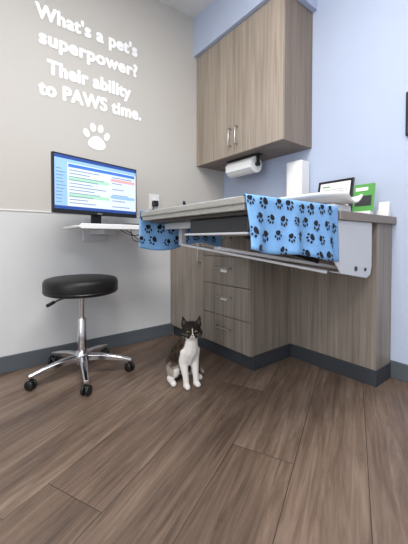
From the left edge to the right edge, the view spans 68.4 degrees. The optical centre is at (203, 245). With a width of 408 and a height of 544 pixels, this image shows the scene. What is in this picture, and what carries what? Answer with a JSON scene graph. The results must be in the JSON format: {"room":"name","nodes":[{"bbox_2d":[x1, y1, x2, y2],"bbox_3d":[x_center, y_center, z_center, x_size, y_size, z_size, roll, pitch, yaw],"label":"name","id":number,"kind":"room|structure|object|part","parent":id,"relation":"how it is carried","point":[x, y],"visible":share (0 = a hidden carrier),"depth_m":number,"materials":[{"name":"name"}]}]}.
{"room":"veterinary clinic","nodes":[
{"label":"veterinary clinic","id":0,"kind":"room"},
{"bbox_2d":[0,0,223,356],"bbox_3d":[-1.491,-0.594,1.614,4.200,2.720,0.100,-1,2,-38],"label":"wall","id":1,"kind":"structure","parent":0,"point":[35,247],"depth_m":2.09,"materials":[{"name":"grey paint"}]},
{"bbox_2d":[0,209,138,216],"bbox_3d":[-1.710,-0.208,1.383,3.560,0.008,0.006,-1,2,-38],"label":"trim","id":2,"kind":"structure","parent":1,"relation":"attached to","point":[0,209],"depth_m":1.86,"materials":[{"name":"white plastic"}]},
{"bbox_2d":[0,323,172,373],"bbox_3d":[-1.687,0.721,1.417,3.614,0.100,0.012,-1,2,-38],"label":"baseboard","id":3,"kind":"structure","parent":1,"relation":"attached to","point":[14,362],"depth_m":2.09,"materials":[{"name":"rubber"}]},
{"bbox_2d":[35,1,140,120],"bbox_3d":[-0.770,-1.251,2.099,0.722,0.577,0.002,-1,2,-38],"label":"lettering","id":4,"kind":"object","parent":1,"relation":"attached to","point":[71,48],"depth_m":2.06,"materials":[{"name":"white plastic"}]},
{"bbox_2d":[83,123,109,149],"bbox_3d":[-0.756,-0.770,2.119,0.186,0.181,0.001,-1,2,-38],"label":"decal","id":5,"kind":"object","parent":1,"relation":"attached to","point":[95,142],"visible":1,"depth_m":2.12,"materials":[{"name":"white plastic"}]},
{"bbox_2d":[63,218,138,240],"bbox_3d":[-0.606,-0.112,1.986,0.540,0.160,0.424,-1,2,-38],"label":"tray","id":6,"kind":"object","parent":1,"relation":"attached to","point":[91,232],"visible":0.75,"depth_m":1.88,"materials":[{"name":"white plastic"}]},
{"bbox_2d":[51,151,136,224],"bbox_3d":[-0.653,-0.321,1.847,0.160,0.392,0.564,1,2,39],"label":"computer monitor","id":7,"kind":"object","parent":6,"relation":"on","point":[79,185],"visible":0.89,"depth_m":1.79,"materials":[{"name":"black plastic"}]},
{"bbox_3d":[-0.677,-0.289,1.783,0.001,0.018,0.261,1,2,39],"label":"pane","id":8,"kind":"part","parent":7,"relation":"part of","materials":[{"name":"green"}]},
{"bbox_3d":[-0.677,-0.384,1.781,0.001,0.018,0.261,1,2,39],"label":"pane","id":9,"kind":"part","parent":7,"relation":"part of","materials":[{"name":"green"}]},
{"bbox_3d":[-0.530,-0.311,1.965,0.001,0.018,0.185,1,2,39],"label":"pane","id":10,"kind":"part","parent":7,"relation":"part of","materials":[{"name":"blue"}]},
{"bbox_3d":[-0.771,-0.114,2.116,0.160,0.160,0.014,-1,2,-38],"label":"wall plate","id":11,"kind":"part","parent":6,"relation":"part of","materials":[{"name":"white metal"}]},
{"bbox_3d":[-0.679,-0.093,2.000,0.080,0.033,0.288,-1,2,-38],"label":"arm","id":12,"kind":"part","parent":6,"relation":"part of","materials":[{"name":"white metal"}]},
{"bbox_2d":[149,194,158,209],"bbox_3d":[-0.388,-0.353,2.392,0.090,0.125,0.045,-1,2,-38],"label":"wall outlet","id":13,"kind":"object","parent":1,"relation":"attached to","point":[153,198],"visible":0.94,"depth_m":2.39,"materials":[{"name":"white plastic"}]},
{"bbox_2d":[121,206,153,241],"bbox_3d":[-0.470,-0.183,2.185,0.119,0.306,0.433,1,1,25],"label":"power cable","id":14,"kind":"object","parent":13,"relation":"attached to","point":[153,206],"visible":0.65,"depth_m":2.14,"materials":[{"name":"black plastic"}]},
{"bbox_2d":[159,0,212,19],"bbox_3d":[-0.257,-1.946,0.012,4.400,0.050,4.100,-1,2,-38],"label":"ceiling","id":15,"kind":"structure","parent":0,"point":[192,9],"depth_m":2.47,"materials":[{"name":"paint"}]},
{"bbox_2d":[0,334,407,543],"bbox_3d":[-0.257,0.824,0.070,4.400,0.050,4.100,-1,2,-38],"label":"floor","id":16,"kind":"structure","parent":0,"point":[290,450],"depth_m":1.12,"materials":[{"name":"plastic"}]},
{"bbox_2d":[24,274,134,395],"bbox_3d":[-0.736,0.472,1.767,0.570,0.582,0.584,-1,2,-38],"label":"stool","id":17,"kind":"object","parent":16,"relation":"on","point":[77,286],"visible":1,"depth_m":1.69,"materials":[{"name":"black leather"}]},
{"bbox_3d":[-0.837,0.671,1.683,0.267,0.062,0.046,-1,2,-44],"label":"leg","id":18,"kind":"part","parent":17,"relation":"part of","materials":[{"name":"silver metal"}]},
{"bbox_3d":[-0.862,0.668,1.862,0.267,0.062,0.046,1,1,28],"label":"leg","id":19,"kind":"part","parent":17,"relation":"part of","materials":[{"name":"silver metal"}]},
{"bbox_3d":[-0.726,0.229,1.780,0.414,0.097,0.414,-1,2,-38],"label":"seat","id":20,"kind":"part","parent":17,"relation":"part of","materials":[{"name":"black leather"}]},
{"bbox_3d":[-0.659,0.672,1.652,0.046,0.062,0.267,-1,1,-26],"label":"leg","id":21,"kind":"part","parent":17,"relation":"part of","materials":[{"name":"silver metal"}]},
{"bbox_3d":[-0.699,0.666,1.941,0.046,0.062,0.267,0,1,10],"label":"leg","id":22,"kind":"part","parent":17,"relation":"part of","materials":[{"name":"silver metal"}]},
{"bbox_3d":[-0.574,0.669,1.811,0.267,0.062,0.046,0,1,-8],"label":"leg","id":23,"kind":"part","parent":17,"relation":"part of","materials":[{"name":"silver metal"}]},
{"bbox_2d":[165,316,203,389],"bbox_3d":[-0.111,0.569,1.742,0.222,0.390,0.357,0,1,1],"label":"cat","id":24,"kind":"object","parent":16,"relation":"on","point":[183,359],"visible":1,"depth_m":1.62},
{"bbox_2d":[170,210,396,386],"bbox_3d":[0.396,0.291,2.109,0.638,0.930,1.476,-1,2,-38],"label":"base cabinet","id":25,"kind":"object","parent":16,"relation":"on","point":[254,314],"visible":0.82,"depth_m":1.88,"materials":[{"name":"laminate"}]},
{"bbox_3d":[-0.127,0.264,2.330,0.019,0.795,0.425,-1,2,-38],"label":"door","id":26,"kind":"part","parent":25,"relation":"part of","materials":[{"name":"laminate"}]},
{"bbox_3d":[0.144,-0.029,1.978,0.019,0.191,0.446,-1,2,-38],"label":"drawer","id":27,"kind":"part","parent":25,"relation":"part of","materials":[{"name":"laminate"}]},
{"bbox_3d":[0.144,0.164,1.982,0.019,0.186,0.446,-1,2,-38],"label":"drawer","id":28,"kind":"part","parent":25,"relation":"part of","materials":[{"name":"laminate"}]},
{"bbox_3d":[0.144,0.361,1.987,0.019,0.201,0.446,-1,2,-38],"label":"drawer","id":29,"kind":"part","parent":25,"relation":"part of","materials":[{"name":"laminate"}]},
{"bbox_3d":[0.144,0.566,1.991,0.019,0.201,0.446,-1,2,-38],"label":"drawer","id":30,"kind":"part","parent":25,"relation":"part of","materials":[{"name":"laminate"}]},
{"bbox_2d":[141,195,371,277],"bbox_3d":[0.272,-0.008,1.558,0.940,0.340,0.753,-1,2,-38],"label":"exam table","id":31,"kind":"object","parent":25,"relation":"attached to","point":[226,216],"visible":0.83,"depth_m":1.36,"materials":[{"name":"white metal"}]},
{"bbox_3d":[-0.097,-0.102,1.492,0.030,0.031,0.330,-1,2,-38],"label":"cross rail","id":32,"kind":"part","parent":31,"relation":"part of","materials":[{"name":"white metal"}]},
{"bbox_3d":[0.155,-0.122,1.443,0.558,0.014,0.687,-1,2,-38],"label":"sub frame","id":33,"kind":"part","parent":31,"relation":"part of","materials":[{"name":"grey metal"}]},
{"bbox_2d":[139,193,338,261],"bbox_3d":[0.129,-0.057,1.447,0.603,0.249,0.823,-1,2,-38],"label":"blanket","id":34,"kind":"object","parent":31,"relation":"on","point":[277,225],"visible":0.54,"depth_m":1.18,"materials":[{"name":"blue fabric"}]},
{"bbox_3d":[0.219,0.054,1.488,0.727,0.133,0.050,0,1,22],"label":"fold arm","id":35,"kind":"part","parent":31,"relation":"part of","materials":[{"name":"white metal"}]},
{"bbox_3d":[0.366,0.059,1.350,0.662,0.118,0.060,0,1,-18],"label":"fold arm","id":36,"kind":"part","parent":31,"relation":"part of","materials":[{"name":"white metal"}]},
{"bbox_3d":[0.723,0.023,1.445,0.370,0.283,0.006,-1,2,-38],"label":"bracket plate","id":37,"kind":"part","parent":31,"relation":"part of","materials":[{"name":"white metal"}]},
{"bbox_3d":[0.841,0.273,1.898,0.198,0.804,0.550,-1,2,-38],"label":"knee panel","id":38,"kind":"part","parent":25,"relation":"part of","materials":[{"name":"laminate"}]},
{"bbox_2d":[338,210,396,223],"bbox_3d":[0.398,-0.153,2.101,0.633,0.041,1.476,-1,2,-38],"label":"countertop","id":39,"kind":"structure","parent":25,"relation":"on","point":[342,215],"depth_m":1.47,"materials":[{"name":"laminate"}]},
{"bbox_2d":[286,160,309,196],"bbox_3d":[0.671,-0.388,2.151,0.110,0.424,0.130,-1,2,-38],"label":"dispenser box","id":40,"kind":"object","parent":39,"relation":"on","point":[297,172],"visible":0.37,"depth_m":2.11,"materials":[{"name":"plastic"}]},
{"bbox_3d":[0.631,-0.462,2.118,0.004,0.235,0.106,-1,2,-38],"label":"panel","id":41,"kind":"part","parent":40,"relation":"part of","materials":[{"name":"white plastic"}]},
{"bbox_2d":[281,191,362,211],"bbox_3d":[0.605,-0.217,1.671,0.326,0.103,0.478,-1,2,-38],"label":"scale","id":42,"kind":"object","parent":39,"relation":"on","point":[340,199],"visible":0.43,"depth_m":1.50,"materials":[{"name":"white plastic"}]},
{"bbox_2d":[281,191,362,204],"bbox_3d":[0.605,-0.241,1.671,0.326,0.055,0.478,-1,2,-38],"label":"tray","id":43,"kind":"object","parent":42,"relation":"on","point":[332,197],"depth_m":1.50,"materials":[{"name":"white plastic"}]},
{"bbox_2d":[318,177,354,207],"bbox_3d":[0.827,-0.296,1.910,0.064,0.251,0.235,-1,2,-38],"label":"framed notice","id":44,"kind":"object","parent":39,"relation":"on","point":[347,184],"visible":0.43,"depth_m":1.89,"materials":[{"name":"black plastic"}]},
{"bbox_2d":[352,183,375,213],"bbox_3d":[0.897,-0.262,1.705,0.079,0.188,0.123,-1,2,-38],"label":"sign","id":45,"kind":"object","parent":39,"relation":"on","point":[366,204],"visible":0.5,"depth_m":1.70,"materials":[{"name":"green paper"}]},
{"bbox_2d":[354,195,371,206],"bbox_3d":[0.908,-0.258,1.714,0.012,0.059,0.091,-1,2,-38],"label":"photo","id":46,"kind":"object","parent":45,"relation":"attached to","point":[366,201],"depth_m":1.70},
{"bbox_2d":[377,202,390,215],"bbox_3d":[1.020,-0.208,1.704,0.036,0.086,0.063,-1,2,-38],"label":"card holder","id":47,"kind":"object","parent":39,"relation":"on","point":[384,207],"visible":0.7,"depth_m":1.70,"materials":[{"name":"white plastic"}]},
{"bbox_2d":[194,0,316,57],"bbox_3d":[0.348,-1.810,2.355,0.360,0.320,0.965,-1,2,-38],"label":"soffit","id":48,"kind":"structure","parent":0,"point":[219,18],"depth_m":2.35,"materials":[{"name":"blue paint"}]},
{"bbox_2d":[224,0,407,364],"bbox_3d":[1.435,-0.589,1.367,0.100,2.720,4.100,-1,2,-38],"label":"wall","id":49,"kind":"structure","parent":0,"point":[360,47],"depth_m":1.85,"materials":[{"name":"blue paint"}]},
{"bbox_2d":[197,0,312,171],"bbox_3d":[0.337,-1.174,2.379,0.365,0.948,0.930,-1,2,-38],"label":"upper cabinet","id":50,"kind":"object","parent":49,"relation":"attached to","point":[254,85],"visible":1,"depth_m":2.12,"materials":[{"name":"beige laminate"}]},
{"bbox_3d":[0.089,-1.175,2.471,0.019,0.946,0.474,-1,2,-38],"label":"door","id":51,"kind":"part","parent":50,"relation":"part of","materials":[{"name":"beige laminate"}]},
{"bbox_3d":[0.193,-0.833,2.301,0.035,0.139,0.010,-1,2,-38],"label":"handle","id":52,"kind":"part","parent":50,"relation":"part of","materials":[{"name":"silver metal"}]},
{"bbox_2d":[226,153,262,177],"bbox_3d":[0.315,-0.631,2.388,0.125,0.136,0.350,-1,2,-38],"label":"paper towel holder","id":53,"kind":"object","parent":50,"relation":"attached to","point":[250,164],"visible":1,"depth_m":2.32,"materials":[{"name":"white paper"}]},
{"bbox_3d":[0.316,-0.696,2.387,0.060,0.007,0.350,-1,2,-38],"label":"mount plate","id":54,"kind":"part","parent":53,"relation":"part of","materials":[{"name":"black plastic"}]},
{"bbox_3d":[0.376,-1.167,2.105,0.019,0.946,0.450,-1,2,-38],"label":"door","id":55,"kind":"part","parent":50,"relation":"part of","materials":[{"name":"beige laminate"}]},
{"bbox_2d":[390,360,407,382],"bbox_3d":[1.839,0.734,0.788,0.012,0.100,2.445,-1,2,-38],"label":"baseboard","id":56,"kind":"structure","parent":49,"relation":"attached to","point":[399,371],"depth_m":1.71,"materials":[{"name":"rubber"}]},
{"bbox_2d":[405,92,407,135],"bbox_3d":[1.224,-0.727,1.535,0.019,0.240,0.330,-1,2,-38],"label":"frame","id":57,"kind":"object","parent":49,"relation":"attached to","point":[406,125],"visible":1,"depth_m":1.65,"materials":[{"name":"black plastic"}]}
]}

